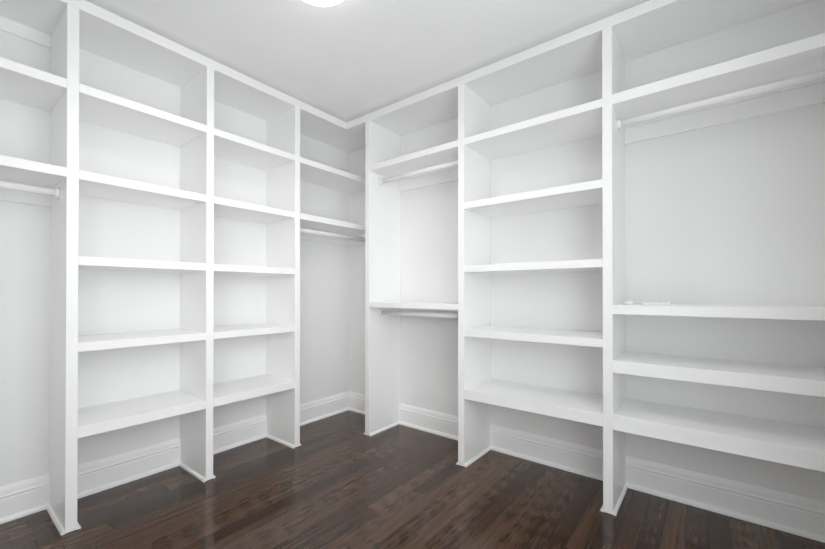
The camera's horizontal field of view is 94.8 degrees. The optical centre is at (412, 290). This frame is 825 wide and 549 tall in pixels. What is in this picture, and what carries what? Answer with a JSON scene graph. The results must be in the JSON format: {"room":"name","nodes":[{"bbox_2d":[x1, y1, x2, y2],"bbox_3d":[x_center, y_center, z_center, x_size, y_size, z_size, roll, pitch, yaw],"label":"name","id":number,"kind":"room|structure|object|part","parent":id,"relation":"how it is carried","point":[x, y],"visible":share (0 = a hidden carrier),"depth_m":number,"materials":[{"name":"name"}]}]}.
{"room":"walk-in closet","nodes":[
{"label":"walk-in closet","id":0,"kind":"room"},
{"bbox_2d":[0,30,348,486],"bbox_3d":[-1.561,-0.125,2.396,0.120,2.440,3.240,0,0,38],"label":"wall","id":1,"kind":"structure","parent":0,"point":[113,301],"depth_m":2.22,"materials":[{"name":"white paint"}]},
{"bbox_2d":[46,505,80,535],"bbox_3d":[-1.674,1.083,1.818,0.334,0.018,0.069,0,0,38],"label":"trim","id":2,"kind":"structure","parent":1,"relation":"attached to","point":[56,521],"depth_m":1.77,"materials":[{"name":"white wood"}]},
{"bbox_2d":[0,391,348,523],"bbox_3d":[-1.500,1.013,2.343,0.034,0.163,3.000,0,0,38],"label":"baseboard","id":3,"kind":"structure","parent":1,"relation":"attached to","point":[20,499],"depth_m":2.20,"materials":[{"name":"white wood"}]},
{"bbox_2d":[179,462,215,481],"bbox_3d":[-1.303,1.086,2.293,0.334,0.018,0.069,0,0,38],"label":"trim","id":4,"kind":"structure","parent":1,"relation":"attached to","point":[182,465],"depth_m":2.25,"materials":[{"name":"white wood"}]},
{"bbox_2d":[267,435,300,447],"bbox_3d":[-0.938,1.088,2.761,0.334,0.018,0.069,0,0,38],"label":"trim","id":5,"kind":"structure","parent":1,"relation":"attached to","point":[268,436],"depth_m":2.72,"materials":[{"name":"white wood"}]},
{"bbox_2d":[86,0,648,122],"bbox_3d":[-0.292,-1.410,1.412,3.340,0.120,3.240,0,0,38],"label":"ceiling","id":6,"kind":"structure","parent":0,"point":[346,61],"depth_m":2.01,"materials":[{"name":"white paint"}]},
{"bbox_2d":[303,0,342,6],"bbox_3d":[-0.402,-1.308,1.611,0.288,0.080,0.288,0,0,38],"label":"dome ceiling light","id":7,"kind":"object","parent":6,"relation":"attached to","point":[324,3],"visible":1,"depth_m":1.69,"materials":[{"name":"white glass"}]},
{"bbox_2d":[0,410,824,548],"bbox_3d":[-0.292,1.150,1.399,3.340,0.120,3.240,0,0,38],"label":"floor","id":8,"kind":"structure","parent":0,"point":[340,481],"depth_m":1.89,"materials":[{"name":"brown wood"}]},
{"bbox_2d":[0,0,364,533],"bbox_3d":[-1.257,-0.125,2.387,0.369,2.438,2.639,0,0,38],"label":"built-in shelves","id":9,"kind":"object","parent":8,"relation":"on","point":[64,31],"visible":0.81,"depth_m":2.18,"materials":[{"name":"white wood"}]},
{"bbox_2d":[0,180,61,199],"bbox_3d":[-1.825,-0.457,1.564,0.062,0.062,0.555,0,0,38],"label":"hanging rod","id":10,"kind":"object","parent":9,"relation":"attached to","point":[55,192],"visible":0.96,"depth_m":1.70,"materials":[{"name":"white metal"}]},
{"bbox_2d":[300,228,364,242],"bbox_3d":[-0.651,-0.450,3.068,0.062,0.062,0.783,0,0,38],"label":"hanging rod","id":11,"kind":"object","parent":9,"relation":"attached to","point":[315,232],"visible":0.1,"depth_m":3.05,"materials":[{"name":"white metal"}]},
{"bbox_2d":[347,0,824,514],"bbox_3d":[0.663,-0.125,2.328,2.728,2.438,0.369,0,0,38],"label":"built-in shelves","id":12,"kind":"object","parent":8,"relation":"on","point":[609,46],"depth_m":2.03,"materials":[{"name":"white wood"}]},
{"bbox_2d":[377,309,457,318],"bbox_3d":[0.054,0.172,2.720,0.776,0.062,0.062,0,0,38],"label":"hanging rod","id":13,"kind":"object","parent":12,"relation":"attached to","point":[380,312],"visible":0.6,"depth_m":2.71,"materials":[{"name":"white metal"}]},
{"bbox_2d":[378,160,457,185],"bbox_3d":[0.057,-0.853,2.729,0.776,0.062,0.062,0,0,38],"label":"hanging rod","id":14,"kind":"object","parent":12,"relation":"attached to","point":[381,181],"visible":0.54,"depth_m":2.73,"materials":[{"name":"white metal"}]},
{"bbox_3d":[1.065,0.060,1.867,0.042,0.020,0.042,0,0,38],"label":"small cap part","id":15,"kind":"part","parent":12,"relation":"part of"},
{"bbox_2d":[616,70,824,130],"bbox_3d":[1.358,-0.853,1.707,0.784,0.062,0.062,0,0,38],"label":"hanging rod","id":16,"kind":"object","parent":12,"relation":"attached to","point":[782,84],"visible":0.98,"depth_m":1.67,"materials":[{"name":"white metal"}]},
{"bbox_2d":[349,0,824,501],"bbox_3d":[0.668,-0.124,2.635,3.100,2.440,0.120,0,0,38],"label":"wall","id":17,"kind":"structure","parent":0,"point":[732,213],"depth_m":2.04,"materials":[{"name":"white paint"}]},
{"bbox_2d":[364,422,398,435],"bbox_3d":[-0.241,1.089,3.006,0.071,0.018,0.334,0,0,38],"label":"trim","id":18,"kind":"structure","parent":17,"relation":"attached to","point":[397,423],"depth_m":2.97,"materials":[{"name":"white wood"}]},
{"bbox_2d":[456,447,490,466],"bbox_3d":[0.406,1.087,2.500,0.071,0.018,0.334,0,0,38],"label":"trim","id":19,"kind":"structure","parent":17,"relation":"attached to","point":[486,450],"depth_m":2.46,"materials":[{"name":"white wood"}]},
{"bbox_2d":[349,391,824,542],"bbox_3d":[0.621,1.014,2.569,3.100,0.163,0.034,0,0,38],"label":"baseboard","id":20,"kind":"structure","parent":17,"relation":"attached to","point":[791,514],"depth_m":2.02,"materials":[{"name":"white wood"}]},
{"bbox_2d":[600,484,627,515],"bbox_3d":[1.060,1.084,1.990,0.071,0.018,0.334,0,0,38],"label":"trim","id":21,"kind":"structure","parent":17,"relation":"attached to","point":[625,488],"depth_m":1.94,"materials":[{"name":"white wood"}]}
]}

